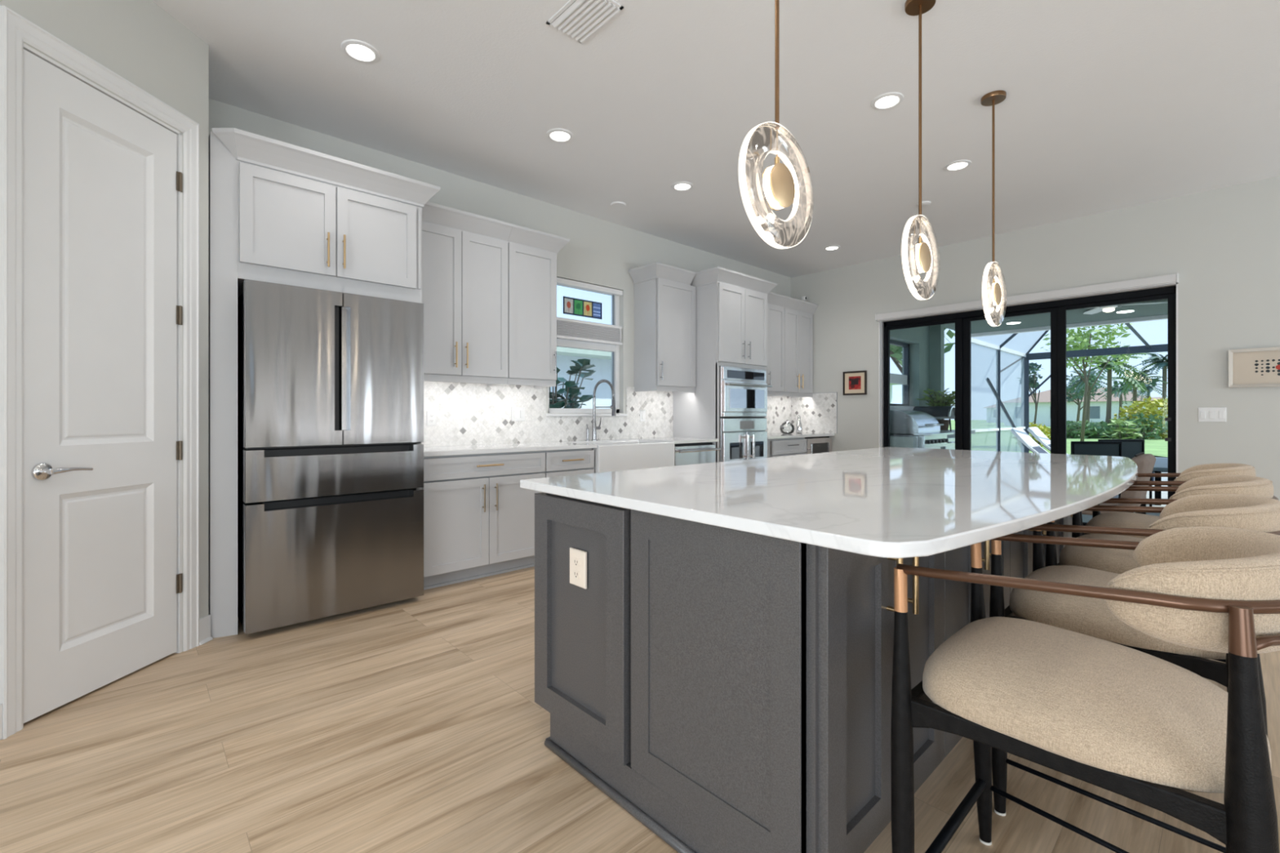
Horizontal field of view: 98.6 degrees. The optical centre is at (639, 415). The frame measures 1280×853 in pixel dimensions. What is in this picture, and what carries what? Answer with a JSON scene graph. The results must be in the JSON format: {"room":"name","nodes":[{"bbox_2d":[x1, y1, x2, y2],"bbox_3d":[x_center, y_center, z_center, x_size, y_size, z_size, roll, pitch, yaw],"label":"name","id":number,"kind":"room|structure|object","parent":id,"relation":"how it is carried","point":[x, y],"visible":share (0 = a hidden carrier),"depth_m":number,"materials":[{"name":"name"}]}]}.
{"room":"kitchen","nodes":[
{"label":"kitchen","id":0,"kind":"room"},
{"bbox_2d":[0,0,208,652],"bbox_3d":[-2.336,-0.375,2.031,0.130,3.050,1.600,0,0,4],"label":"wall","id":1,"kind":"structure","parent":0,"point":[138,41],"depth_m":2.55,"materials":[{"name":"paint"}]},
{"bbox_2d":[0,5,199,739],"bbox_3d":[-2.273,-0.152,2.355,0.170,2.605,0.798,0,0,4],"label":"door","id":2,"kind":"structure","parent":1,"relation":"in","point":[93,450],"depth_m":2.26,"materials":[{"name":"white paint"}]},
{"bbox_2d":[199,614,213,644],"bbox_3d":[-2.204,1.086,2.787,0.026,0.128,0.074,0,0,4],"label":"baseboard","id":3,"kind":"structure","parent":1,"relation":"attached to","point":[205,637],"depth_m":2.79,"materials":[{"name":"white paint"}]},
{"bbox_2d":[208,98,791,413],"bbox_3d":[-0.287,-0.375,5.515,6.650,3.050,0.140,0,0,-43],"label":"wall","id":4,"kind":"structure","parent":0,"point":[598,251],"depth_m":5.05,"materials":[{"name":"paint"}]},
{"bbox_2d":[422,201,512,386],"bbox_3d":[-1.400,-0.854,4.112,0.776,1.228,0.413,0,0,-43],"label":"upper cabinet","id":5,"kind":"object","parent":4,"relation":"attached to","point":[465,255],"visible":0.66,"depth_m":4.02,"materials":[{"name":"grey paint"}]},
{"bbox_2d":[492,223,570,387],"bbox_3d":[-0.917,-0.854,4.557,0.535,1.228,0.413,0,0,-43],"label":"upper cabinet","id":6,"kind":"object","parent":4,"relation":"attached to","point":[532,253],"visible":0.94,"depth_m":4.42,"materials":[{"name":"grey paint"}]},
{"bbox_2d":[422,381,673,446],"bbox_3d":[-0.732,-0.026,5.003,2.964,0.524,0.009,0,0,-43],"label":"tile backsplash","id":7,"kind":"structure","parent":4,"relation":"attached to","point":[468,413],"depth_m":4.69,"materials":[{"name":"tile"}]},
{"bbox_2d":[426,410,436,426],"bbox_3d":[-1.591,0.022,4.204,0.075,0.115,0.012,0,0,-43],"label":"electrical outlet","id":8,"kind":"object","parent":7,"relation":"attached to","point":[431,415],"visible":1,"depth_m":4.20,"materials":[{"name":"white plastic"}]},
{"bbox_2d":[511,407,524,421],"bbox_3d":[-1.041,-0.010,4.710,0.130,0.120,0.013,0,0,-43],"label":"switch plate","id":9,"kind":"object","parent":7,"relation":"attached to","point":[517,414],"visible":1,"depth_m":4.71,"materials":[{"name":"white plastic"}]},
{"bbox_2d":[546,284,627,416],"bbox_3d":[-0.528,-0.625,5.271,0.955,1.270,0.152,0,0,-43],"label":"window","id":10,"kind":"structure","parent":4,"relation":"in","point":[615,349],"depth_m":5.45,"materials":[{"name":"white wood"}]},
{"bbox_2d":[563,296,601,319],"bbox_3d":[-0.548,-1.031,5.296,0.460,0.162,0.008,0,0,-43],"label":"stained glass panel","id":11,"kind":"object","parent":10,"relation":"attached to","point":[571,306],"visible":1,"depth_m":5.29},
{"bbox_2d":[556,277,622,345],"bbox_3d":[-0.512,-0.980,5.250,0.882,0.549,0.060,0,0,-43],"label":"cellular shade","id":12,"kind":"object","parent":10,"relation":"attached to","point":[566,328],"visible":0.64,"depth_m":5.25,"materials":[{"name":"white fabric"}]},
{"bbox_2d":[628,262,695,393],"bbox_3d":[0.255,-0.854,5.637,0.651,1.228,0.413,0,0,-43],"label":"upper cabinet","id":13,"kind":"object","parent":4,"relation":"attached to","point":[664,296],"visible":1,"depth_m":5.52,"materials":[{"name":"grey paint"}]},
{"bbox_2d":[766,292,789,396],"bbox_3d":[1.419,-0.854,6.709,0.793,1.228,0.413,0,0,-43],"label":"upper cabinet","id":14,"kind":"object","parent":4,"relation":"attached to","point":[776,303],"visible":0.38,"depth_m":6.75,"materials":[{"name":"grey paint"}]},
{"bbox_2d":[777,297,818,397],"bbox_3d":[1.969,-0.854,7.216,0.702,1.228,0.413,0,0,-43],"label":"upper cabinet","id":15,"kind":"object","parent":4,"relation":"attached to","point":[798,313],"visible":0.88,"depth_m":7.09,"materials":[{"name":"grey paint"}]},
{"bbox_2d":[766,391,837,433],"bbox_3d":[1.767,-0.032,6.849,1.498,0.535,0.681,0,0,-43],"label":"tile backsplash","id":16,"kind":"structure","parent":4,"relation":"attached to","point":[818,414],"depth_m":7.33,"materials":[{"name":"tile"}]},
{"bbox_2d":[0,566,1279,852],"bbox_3d":[0.769,1.200,0.900,11.350,0.100,8.320,0,0,-43],"label":"floor","id":17,"kind":"structure","parent":0,"point":[413,725],"depth_m":1.82,"materials":[{"name":"brown wood"}]},
{"bbox_2d":[208,128,440,638],"bbox_3d":[-1.946,-0.159,3.403,1.164,2.618,0.699,0,0,-43],"label":"tall cabinet","id":18,"kind":"object","parent":17,"relation":"on","point":[280,212],"visible":0.83,"depth_m":2.98,"materials":[{"name":"grey paint"}]},
{"bbox_2d":[237,279,423,634],"bbox_3d":[-1.921,0.229,3.374,0.905,1.842,0.735,0,0,-43],"label":"refrigerator","id":19,"kind":"object","parent":17,"relation":"on","point":[331,384],"visible":0.93,"depth_m":3.05,"materials":[{"name":"silver metal"}]},
{"bbox_2d":[422,450,545,590],"bbox_3d":[-1.257,0.709,4.073,0.932,0.882,0.665,0,0,-43],"label":"base cabinet","id":20,"kind":"object","parent":17,"relation":"on","point":[479,521],"visible":0.67,"depth_m":3.81,"materials":[{"name":"grey paint"}]},
{"bbox_2d":[423,436,718,457],"bbox_3d":[-0.517,0.251,4.769,2.964,0.030,0.644,0,0,-43],"label":"countertop","id":21,"kind":"structure","parent":20,"relation":"on","point":[436,451],"depth_m":4.22,"materials":[{"name":"white stone"}]},
{"bbox_2d":[591,379,615,440],"bbox_3d":[-0.343,-0.049,5.107,0.104,0.570,0.264,0,0,-43],"label":"kitchen faucet","id":22,"kind":"object","parent":21,"relation":"on","point":[594,427],"visible":1,"depth_m":5.15,"materials":[{"name":"silver metal"}]},
{"bbox_2d":[577,440,674,473],"bbox_3d":[-0.172,0.367,4.962,0.890,0.242,0.490,0,0,-43],"label":"farmhouse sink","id":23,"kind":"object","parent":21,"relation":"in","point":[618,455],"visible":0.73,"depth_m":4.76,"materials":[{"name":"white ceramic"}]},
{"bbox_2d":[542,448,594,477],"bbox_3d":[-0.741,0.709,4.548,0.468,0.882,0.665,0,0,-43],"label":"base cabinet","id":24,"kind":"object","parent":17,"relation":"on","point":[558,463],"visible":0.27,"depth_m":4.32,"materials":[{"name":"grey paint"}]},
{"bbox_2d":[674,442,720,466],"bbox_3d":[0.353,0.712,5.522,0.598,0.876,0.677,0,0,-43],"label":"dishwasher","id":25,"kind":"object","parent":17,"relation":"on","point":[685,454],"visible":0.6,"depth_m":5.31,"materials":[{"name":"silver metal"}]},
{"bbox_2d":[673,266,777,462],"bbox_3d":[0.912,-0.159,6.042,1.028,2.618,0.708,0,0,-43],"label":"tall cabinet","id":26,"kind":"object","parent":17,"relation":"on","point":[731,306],"visible":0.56,"depth_m":5.72,"materials":[{"name":"grey paint"}]},
{"bbox_2d":[719,417,767,462],"bbox_3d":[0.946,0.259,6.002,0.776,0.462,0.654,0,0,-43],"label":"oven","id":27,"kind":"object","parent":26,"relation":"in","point":[740,438],"visible":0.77,"depth_m":5.75,"materials":[{"name":"silver metal"}]},
{"bbox_2d":[719,365,772,417],"bbox_3d":[0.946,-0.243,6.006,0.781,0.518,0.647,0,0,-43],"label":"speed oven","id":28,"kind":"object","parent":26,"relation":"in","point":[743,392],"visible":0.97,"depth_m":5.76,"materials":[{"name":"silver metal"}]},
{"bbox_2d":[767,437,806,457],"bbox_3d":[1.530,0.709,6.640,0.863,0.882,0.665,0,0,-43],"label":"base cabinet","id":29,"kind":"object","parent":17,"relation":"on","point":[777,447],"visible":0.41,"depth_m":6.41,"materials":[{"name":"grey paint"}]},
{"bbox_2d":[767,432,834,439],"bbox_3d":[1.755,0.251,6.862,1.497,0.030,0.644,0,0,-43],"label":"countertop","id":30,"kind":"structure","parent":29,"relation":"on","point":[776,435],"depth_m":6.71,"materials":[{"name":"white stone"}]},
{"bbox_2d":[534,492,1072,852],"bbox_3d":[1.062,0.709,2.515,2.871,0.883,1.137,0,0,-43],"label":"kitchen island","id":31,"kind":"object","parent":17,"relation":"on","point":[729,690],"visible":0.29,"depth_m":1.40,"materials":[{"name":"grey paint"}]},
{"bbox_2d":[569,547,586,589],"bbox_3d":[-0.202,0.494,1.783,0.012,0.117,0.085,0,0,-43],"label":"electrical outlet","id":32,"kind":"object","parent":31,"relation":"attached to","point":[578,558],"visible":1,"depth_m":1.77,"materials":[{"name":"beige plastic"}]},
{"bbox_2d":[520,446,1137,558],"bbox_3d":[1.217,0.251,2.512,3.150,0.030,1.511,0,0,-43],"label":"island countertop","id":33,"kind":"structure","parent":31,"relation":"on","point":[891,502],"depth_m":1.68,"materials":[{"name":"white stone"}]},
{"bbox_2d":[804,435,831,453],"bbox_3d":[2.086,0.712,7.142,0.622,0.876,0.642,0,0,-43],"label":"wine fridge","id":34,"kind":"object","parent":17,"relation":"on","point":[814,444],"visible":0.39,"depth_m":6.94,"materials":[{"name":"silver metal"}]},
{"bbox_2d":[890,526,1279,852],"bbox_3d":[0.917,0.683,1.108,0.566,0.934,0.596,0,0,-43],"label":"counter stool","id":35,"kind":"object","parent":17,"relation":"on","point":[1146,729],"visible":0.99,"depth_m":0.97,"materials":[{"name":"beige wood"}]},
{"bbox_2d":[922,616,1271,793],"bbox_3d":[0.901,0.537,1.125,0.504,0.106,0.512,0,0,-43],"label":"seat cushion","id":36,"kind":"object","parent":35,"relation":"on","point":[1137,721],"depth_m":1.00,"materials":[{"name":"beige fabric"}]},
{"bbox_2d":[1102,526,1279,653],"bbox_3d":[1.026,0.294,0.989,0.472,0.156,0.250,0,0,-43],"label":"cushion","id":37,"kind":"object","parent":35,"relation":"on","point":[1224,583],"depth_m":0.85,"materials":[{"name":"beige fabric"}]},
{"bbox_2d":[1081,452,1155,515],"bbox_3d":[3.471,0.712,4.143,0.480,0.879,0.575,0,0,-43],"label":"dining chair","id":38,"kind":"object","parent":17,"relation":"on","point":[1145,463],"visible":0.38,"depth_m":3.85,"materials":[{"name":"beige fabric"}]},
{"bbox_2d":[989,493,1279,852],"bbox_3d":[1.421,0.683,1.579,0.566,0.934,0.596,0,0,-43],"label":"counter stool","id":39,"kind":"object","parent":17,"relation":"on","point":[1090,616],"visible":0.39,"depth_m":1.48,"materials":[{"name":"fabric"}]},
{"bbox_2d":[1009,564,1226,659],"bbox_3d":[1.405,0.537,1.596,0.504,0.106,0.512,0,0,-43],"label":"seat cushion","id":40,"kind":"object","parent":39,"relation":"on","point":[1090,616],"depth_m":1.50,"materials":[{"name":"beige fabric"}]},
{"bbox_2d":[1144,493,1279,537],"bbox_3d":[1.531,0.294,1.460,0.472,0.156,0.250,0,0,-43],"label":"cushion","id":41,"kind":"object","parent":39,"relation":"on","point":[1248,512],"depth_m":1.34,"materials":[{"name":"beige fabric"}]},
{"bbox_2d":[1044,475,1278,573],"bbox_3d":[1.947,0.683,2.071,0.566,0.934,0.596,0,0,-43],"label":"counter stool","id":42,"kind":"object","parent":17,"relation":"on","point":[1117,561],"visible":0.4,"depth_m":2.02,"materials":[{"name":"fabric"}]},
{"bbox_2d":[1059,533,1143,573],"bbox_3d":[1.931,0.537,2.088,0.504,0.106,0.512,0,0,-43],"label":"seat cushion","id":43,"kind":"object","parent":42,"relation":"on","point":[1117,561],"depth_m":2.04,"materials":[{"name":"beige fabric"}]},
{"bbox_2d":[1166,475,1273,505],"bbox_3d":[2.057,0.294,1.952,0.472,0.156,0.250,0,0,-43],"label":"cushion","id":44,"kind":"object","parent":42,"relation":"on","point":[1217,484],"depth_m":1.83,"materials":[{"name":"beige fabric"}]},
{"bbox_2d":[1080,462,1255,662],"bbox_3d":[2.460,0.683,2.584,0.566,0.934,0.596,0,0,-43],"label":"counter stool","id":45,"kind":"object","parent":17,"relation":"on","point":[1113,519],"visible":0.25,"depth_m":2.54,"materials":[{"name":"fabric"}]},
{"bbox_2d":[1084,511,1160,538],"bbox_3d":[2.445,0.537,2.601,0.504,0.106,0.512,0,0,-43],"label":"seat cushion","id":46,"kind":"object","parent":45,"relation":"on","point":[1113,519],"depth_m":2.60,"materials":[{"name":"beige fabric"}]},
{"bbox_2d":[1171,462,1255,486],"bbox_3d":[2.570,0.294,2.465,0.472,0.156,0.250,0,0,-43],"label":"cushion","id":47,"kind":"object","parent":45,"relation":"on","point":[1220,468],"depth_m":2.35,"materials":[{"name":"beige fabric"}]},
{"bbox_2d":[151,0,1279,277],"bbox_3d":[0.766,-1.950,0.829,11.450,0.100,8.420,0,0,-43],"label":"ceiling","id":48,"kind":"structure","parent":0,"point":[1108,105],"depth_m":3.27,"materials":[{"name":"paint"}]},
{"bbox_2d":[340,39,380,62],"bbox_3d":[-1.458,-1.895,2.873,0.184,0.010,0.184,0,0,-43],"label":"recessed light","id":49,"kind":"object","parent":48,"relation":"in","point":[359,51],"visible":1,"depth_m":2.87,"materials":[{"name":"white plastic"}]},
{"bbox_2d":[546,128,573,142],"bbox_3d":[-0.543,-1.895,3.735,0.184,0.010,0.184,0,0,-43],"label":"recessed light","id":50,"kind":"object","parent":48,"relation":"in","point":[556,135],"visible":1,"depth_m":3.73,"materials":[{"name":"white"}]},
{"bbox_2d":[546,0,623,43],"bbox_3d":[-0.265,-1.893,2.612,0.210,0.014,0.330,0,0,-43],"label":"ceiling vent","id":51,"kind":"object","parent":48,"relation":"in","point":[578,20],"visible":1,"depth_m":2.61,"materials":[{"name":"white metal"}]},
{"bbox_2d":[671,181,693,191],"bbox_3d":[0.352,-1.895,4.563,0.184,0.010,0.184,0,0,-43],"label":"recessed light","id":52,"kind":"object","parent":48,"relation":"in","point":[682,185],"visible":1,"depth_m":4.55,"materials":[{"name":"white"}]},
{"bbox_2d":[737,0,813,248],"bbox_3d":[0.433,-1.215,1.739,0.381,1.370,0.128,0,0,-43],"label":"pendant light","id":53,"kind":"object","parent":48,"relation":"hanging from","point":[779,187],"visible":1,"depth_m":1.73,"materials":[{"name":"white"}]},
{"bbox_2d":[871,92,903,110],"bbox_3d":[1.493,-1.895,3.326,0.184,0.010,0.184,0,0,-43],"label":"recessed light","id":54,"kind":"object","parent":48,"relation":"in","point":[890,100],"visible":1,"depth_m":3.32,"materials":[{"name":"white"}]},
{"bbox_2d":[901,0,939,300],"bbox_3d":[1.285,-1.215,2.524,0.381,1.370,0.128,0,0,-43],"label":"pendant light","id":55,"kind":"object","parent":48,"relation":"hanging from","point":[920,258],"visible":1,"depth_m":2.52,"materials":[{"name":"white"}]},
{"bbox_2d":[943,160,971,171],"bbox_3d":[2.413,-1.895,4.183,0.184,0.010,0.184,0,0,-43],"label":"recessed light","id":56,"kind":"object","parent":48,"relation":"in","point":[957,165],"visible":1,"depth_m":4.17,"materials":[{"name":"white"}]},
{"bbox_2d":[981,90,1006,326],"bbox_3d":[2.107,-1.215,3.281,0.381,1.370,0.128,0,0,-43],"label":"pendant light","id":57,"kind":"object","parent":48,"relation":"hanging from","point":[994,293],"visible":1,"depth_m":3.27,"materials":[{"name":"white"}]},
{"bbox_2d":[791,175,1279,500],"bbox_3d":[4.933,-0.375,4.667,0.200,3.050,8.420,0,0,-43],"label":"wall","id":58,"kind":"structure","parent":0,"point":[1223,244],"depth_m":4.84,"materials":[{"name":"paint"}]},
{"bbox_2d":[842,370,866,395],"bbox_3d":[2.701,-0.405,6.925,0.021,0.300,0.305,0,0,-43],"label":"framed picture","id":59,"kind":"object","parent":58,"relation":"attached to","point":[854,383],"visible":1,"depth_m":6.92},
{"bbox_2d":[848,376,861,389],"bbox_3d":[2.702,-0.407,6.923,0.002,0.165,0.158,0,0,-43],"label":"print","id":60,"kind":"object","parent":59,"relation":"attached to","point":[855,382],"depth_m":6.92},
{"bbox_2d":[875,272,1178,321],"bbox_3d":[3.772,-1.188,5.737,0.058,0.084,2.633,0,0,-43],"label":"roller shade cassette","id":61,"kind":"object","parent":58,"relation":"attached to","point":[1169,279],"visible":0.92,"depth_m":5.41,"materials":[{"name":"metal"}]},
{"bbox_2d":[878,282,1177,534],"bbox_3d":[3.871,-0.003,5.820,0.200,2.305,2.615,0,0,-43],"label":"door","id":62,"kind":"structure","parent":58,"relation":"in","point":[962,320],"depth_m":5.51,"materials":[{"name":"black metal"}]},
{"bbox_2d":[944,299,1167,333],"bbox_3d":[7.255,-1.525,5.297,4.050,0.150,8.600,0,0,-43],"label":"ceiling","id":63,"kind":"structure","parent":58,"relation":"attached to","point":[1074,316],"depth_m":8.13,"materials":[{"name":"paint"}]},
{"bbox_2d":[971,314,1167,337],"bbox_3d":[8.781,-1.512,6.702,0.100,0.235,8.600,0,0,-43],"label":"beam","id":64,"kind":"structure","parent":63,"relation":"attached to","point":[1158,317],"depth_m":8.64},
{"bbox_2d":[1083,302,1167,314],"bbox_3d":[6.074,-1.395,7.132,0.948,0.110,0.948,0,0,-26],"label":"ceiling fan","id":65,"kind":"object","parent":63,"relation":"attached to","point":[1111,308],"visible":0.58,"depth_m":7.11,"materials":[{"name":"white"}]},
{"bbox_2d":[1198,407,1226,422],"bbox_3d":[4.820,-0.005,4.637,0.013,0.120,0.165,0,0,-43],"label":"switch plate","id":66,"kind":"object","parent":58,"relation":"attached to","point":[1205,414],"visible":1,"depth_m":4.63,"materials":[{"name":"white plastic"}]},
{"bbox_2d":[1228,346,1279,387],"bbox_3d":[5.046,-0.384,4.370,0.034,0.312,0.510,0,0,-43],"label":"framed picture","id":67,"kind":"object","parent":58,"relation":"attached to","point":[1260,366],"visible":1,"depth_m":4.45},
{"label":"outside","id":68,"kind":"structure","parent":0,"visible":0},
{"bbox_2d":[948,419,1167,457],"bbox_3d":[62.264,1.330,63.031,143.000,0.240,120.000,0,0,-43],"label":"lawn","id":69,"kind":"structure","parent":68,"point":[980,441],"depth_m":25.72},
{"bbox_2d":[982,403,1004,422],"bbox_3d":[64.753,-0.800,90.000,9.000,4.100,13.000,0,0,-43],"label":"house","id":70,"kind":"structure","parent":69,"relation":"on","point":[991,410],"depth_m":91.10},
{"bbox_2d":[1017,362,1044,423],"bbox_3d":[14.904,-0.396,20.999,0.924,3.299,0.885,0,0,-19],"label":"tree","id":71,"kind":"object","parent":69,"relation":"on","point":[1033,384],"visible":0.74,"depth_m":20.90,"materials":[{"name":"green plant"}]},
{"bbox_2d":[1012,421,1050,450],"bbox_3d":[13.617,0.727,18.998,1.089,1.071,1.321,0,0,-43],"label":"shrub","id":72,"kind":"object","parent":69,"relation":"on","point":[1041,428],"visible":0.27,"depth_m":18.85,"materials":[{"name":"green plant"}]},
{"bbox_2d":[1048,420,1098,438],"bbox_3d":[22.829,0.815,29.020,1.794,1.094,2.039,0,0,-43],"label":"shrub","id":73,"kind":"object","parent":69,"relation":"on","point":[1070,425],"visible":0.55,"depth_m":28.60,"materials":[{"name":"green plant"}]},
{"bbox_2d":[1002,387,1161,426],"bbox_3d":[49.744,-0.900,62.000,9.000,4.300,14.000,0,0,-43],"label":"house","id":74,"kind":"structure","parent":69,"relation":"on","point":[1013,406],"depth_m":59.80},
{"bbox_2d":[1066,373,1102,422],"bbox_3d":[33.432,-0.973,42.102,3.169,4.461,3.652,0,0,32],"label":"tree","id":75,"kind":"object","parent":69,"relation":"on","point":[1070,394],"visible":0.32,"depth_m":41.82,"materials":[{"name":"green plant"}]},
{"bbox_2d":[1040,322,1133,441],"bbox_3d":[16.885,-1.298,21.002,2.796,5.104,2.583,0,0,29],"label":"tree","id":76,"kind":"object","parent":69,"relation":"on","point":[1085,344],"visible":0.67,"depth_m":20.74,"materials":[{"name":"green plant"}]},
{"bbox_2d":[1066,369,1114,422],"bbox_3d":[30.081,-0.921,36.968,2.865,4.357,2.850,0,0,-43],"label":"palm tree","id":77,"kind":"object","parent":69,"relation":"on","point":[1081,382],"visible":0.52,"depth_m":36.97,"materials":[{"name":"green plant"}]},
{"bbox_2d":[1077,420,1123,438],"bbox_3d":[24.107,0.752,28.983,1.728,1.044,2.021,0,0,-43],"label":"shrub","id":78,"kind":"object","parent":69,"relation":"on","point":[1100,431],"visible":0.47,"depth_m":28.66,"materials":[{"name":"green plant"}]},
{"bbox_2d":[1068,345,1148,437],"bbox_3d":[25.368,-1.257,29.889,2.787,5.029,3.275,0,0,-43],"label":"palm tree","id":79,"kind":"object","parent":69,"relation":"on","point":[1117,368],"visible":0.59,"depth_m":29.85,"materials":[{"name":"green plant"}]},
{"bbox_2d":[1096,379,1146,418],"bbox_3d":[41.983,-0.968,48.115,3.184,4.453,3.396,0,0,-10],"label":"palm tree","id":80,"kind":"object","parent":69,"relation":"on","point":[1115,382],"visible":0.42,"depth_m":47.86,"materials":[{"name":"green plant"}]},
{"bbox_2d":[1102,418,1150,441],"bbox_3d":[11.505,0.612,13.079,0.956,1.078,0.797,0,0,11],"label":"shrub","id":81,"kind":"object","parent":69,"relation":"on","point":[1118,429],"visible":0.36,"depth_m":13.09,"materials":[{"name":"green plant"}]},
{"bbox_2d":[1104,369,1167,413],"bbox_3d":[30.463,-0.773,33.818,2.802,4.063,2.735,0,0,2],"label":"palm tree","id":82,"kind":"object","parent":69,"relation":"on","point":[1148,378],"visible":0.59,"depth_m":33.73,"materials":[{"name":"green plant"}]},
{"bbox_2d":[1113,395,1167,438],"bbox_3d":[27.229,0.211,29.015,2.857,2.505,3.641,0,0,-43],"label":"shrub","id":83,"kind":"object","parent":69,"relation":"on","point":[1150,406],"visible":0.25,"depth_m":28.94,"materials":[{"name":"green plant"}]},
{"bbox_2d":[1114,411,1167,439],"bbox_3d":[25.628,0.539,28.006,1.988,1.547,2.414,0,0,-43],"label":"shrub","id":84,"kind":"object","parent":69,"relation":"on","point":[1155,435],"visible":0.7,"depth_m":27.77,"materials":[{"name":"green plant"}]},
{"bbox_2d":[1125,377,1167,402],"bbox_3d":[46.035,-1.053,49.958,3.609,4.620,3.290,0,0,-43],"label":"palm tree","id":85,"kind":"object","parent":69,"relation":"on","point":[1150,388],"visible":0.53,"depth_m":49.62,"materials":[{"name":"green plant"}]},
{"bbox_2d":[1133,352,1167,433],"bbox_3d":[31.344,-1.281,32.926,2.801,5.075,2.770,0,0,21],"label":"palm tree","id":86,"kind":"object","parent":69,"relation":"on","point":[1156,359],"visible":0.61,"depth_m":32.86,"materials":[{"name":"green plant"}]},
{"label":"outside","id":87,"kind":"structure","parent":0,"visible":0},
{"bbox_2d":[1081,472,1167,522],"bbox_3d":[8.159,1.208,8.780,10.100,0.085,12.500,0,0,-43],"label":"deck","id":88,"kind":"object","parent":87,"point":[1086,518],"depth_m":7.16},
{"bbox_2d":[889,324,944,419],"bbox_3d":[3.720,-0.150,7.917,2.400,2.600,0.415,0,0,-43],"label":"wall","id":89,"kind":"structure","parent":88,"relation":"on","point":[926,344],"depth_m":8.46,"materials":[{"name":"paint"}]},
{"bbox_2d":[889,339,909,406],"bbox_3d":[3.520,-0.610,7.906,1.590,0.960,0.060,0,0,-43],"label":"window","id":90,"kind":"structure","parent":89,"relation":"in","point":[904,379],"depth_m":8.39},
{"bbox_2d":[889,409,953,448],"bbox_3d":[3.587,0.515,7.220,0.780,1.170,0.720,0,0,-43],"label":"gas grill","id":91,"kind":"object","parent":88,"relation":"on","point":[923,426],"visible":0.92,"depth_m":6.99,"materials":[{"name":"metal"}]},
{"bbox_2d":[913,431,953,435],"bbox_3d":[3.760,0.237,7.033,0.780,0.025,0.210,0,0,-43],"label":"shelf","id":92,"kind":"object","parent":91,"relation":"attached to","point":[915,433],"depth_m":6.86,"materials":[{"name":"metal"}]},
{"bbox_2d":[889,429,975,449],"bbox_3d":[3.945,0.685,7.629,2.140,0.930,0.635,0,0,-43],"label":"countertop","id":93,"kind":"structure","parent":88,"relation":"on","point":[895,442],"depth_m":6.87,"materials":[{"name":"stone"}]},
{"bbox_2d":[912,405,955,431],"bbox_3d":[4.187,0.045,7.794,0.320,0.351,0.670,0,0,-43],"label":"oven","id":94,"kind":"object","parent":93,"relation":"on","point":[940,411],"visible":0.53,"depth_m":7.65,"materials":[{"name":"metal"}]},
{"bbox_2d":[920,386,955,430],"bbox_3d":[4.403,-0.096,8.104,0.566,0.632,0.554,0,0,-43],"label":"potted plant","id":95,"kind":"object","parent":93,"relation":"on","point":[945,398],"visible":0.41,"depth_m":8.02,"materials":[{"name":"green plant"}]},
{"bbox_2d":[971,323,1167,452],"bbox_3d":[10.109,-0.639,8.710,4.483,3.578,7.840,0,0,-43],"label":"screen enclosure","id":96,"kind":"object","parent":88,"relation":"on","point":[1025,357],"visible":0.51,"depth_m":11.83,"materials":[{"name":"metal"}]},
{"bbox_2d":[1010,427,1149,486],"bbox_3d":[7.470,0.698,9.308,0.644,0.935,1.930,0,0,-43],"label":"chaise lounge","id":97,"kind":"object","parent":88,"relation":"on","point":[1019,433],"visible":0.26,"depth_m":9.80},
{"bbox_2d":[1010,427,1039,448],"bbox_3d":[6.928,0.415,9.896,0.560,0.370,0.330,0,0,-43],"label":"pillow","id":98,"kind":"object","parent":97,"relation":"on","point":[1019,433],"depth_m":9.81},
{"bbox_2d":[1026,426,1154,480],"bbox_3d":[8.316,0.698,10.087,0.644,0.935,1.930,0,0,-43],"label":"chaise lounge","id":99,"kind":"object","parent":88,"relation":"on","point":[1035,432],"visible":0.19,"depth_m":10.54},
{"bbox_2d":[1026,426,1050,445],"bbox_3d":[7.774,0.415,10.675,0.560,0.370,0.330,0,0,-43],"label":"pillow","id":100,"kind":"object","parent":99,"relation":"on","point":[1034,431],"depth_m":10.57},
{"bbox_2d":[1071,441,1151,506],"bbox_3d":[6.223,0.760,7.278,0.665,0.810,0.503,0,0,0],"label":"patio chair","id":101,"kind":"object","parent":88,"relation":"on","point":[1090,448],"visible":0.4,"depth_m":7.50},
{"bbox_2d":[1097,439,1167,472],"bbox_3d":[7.124,0.760,7.913,0.665,0.810,0.503,0,0,-1],"label":"patio chair","id":102,"kind":"object","parent":88,"relation":"on","point":[1130,447],"visible":0.38,"depth_m":8.14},
{"bbox_2d":[1140,457,1167,514],"bbox_3d":[6.273,0.858,6.363,1.950,0.615,0.700,0,0,-43],"label":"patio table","id":103,"kind":"object","parent":88,"relation":"on","point":[1161,463],"visible":0.02,"depth_m":6.66,"materials":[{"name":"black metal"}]},
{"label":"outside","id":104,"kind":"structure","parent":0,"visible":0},
{"bbox_3d":[-27.988,1.330,20.794,47.000,0.240,59.850,0,0,-43],"label":"yard","id":105,"kind":"structure","parent":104,"visible":0},
{"bbox_2d":[549,358,595,408],"bbox_3d":[-0.851,0.284,5.788,0.948,1.732,0.990,0,0,29],"label":"ficus plant","id":106,"kind":"object","parent":105,"relation":"on","point":[571,391],"visible":0.11,"depth_m":5.74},
{"bbox_2d":[549,346,898,408],"bbox_3d":[1.200,-0.495,15.082,18.600,3.410,4.800,0,0,-43],"label":"house","id":107,"kind":"structure","parent":105,"relation":"on","point":[602,360],"depth_m":10.47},
{"bbox_2d":[889,327,955,373],"bbox_3d":[6.933,-1.247,15.321,3.646,5.010,3.382,0,0,-43],"label":"tree","id":108,"kind":"object","parent":105,"relation":"on","point":[895,354],"visible":0.02,"depth_m":14.94,"materials":[{"name":"green plant"}]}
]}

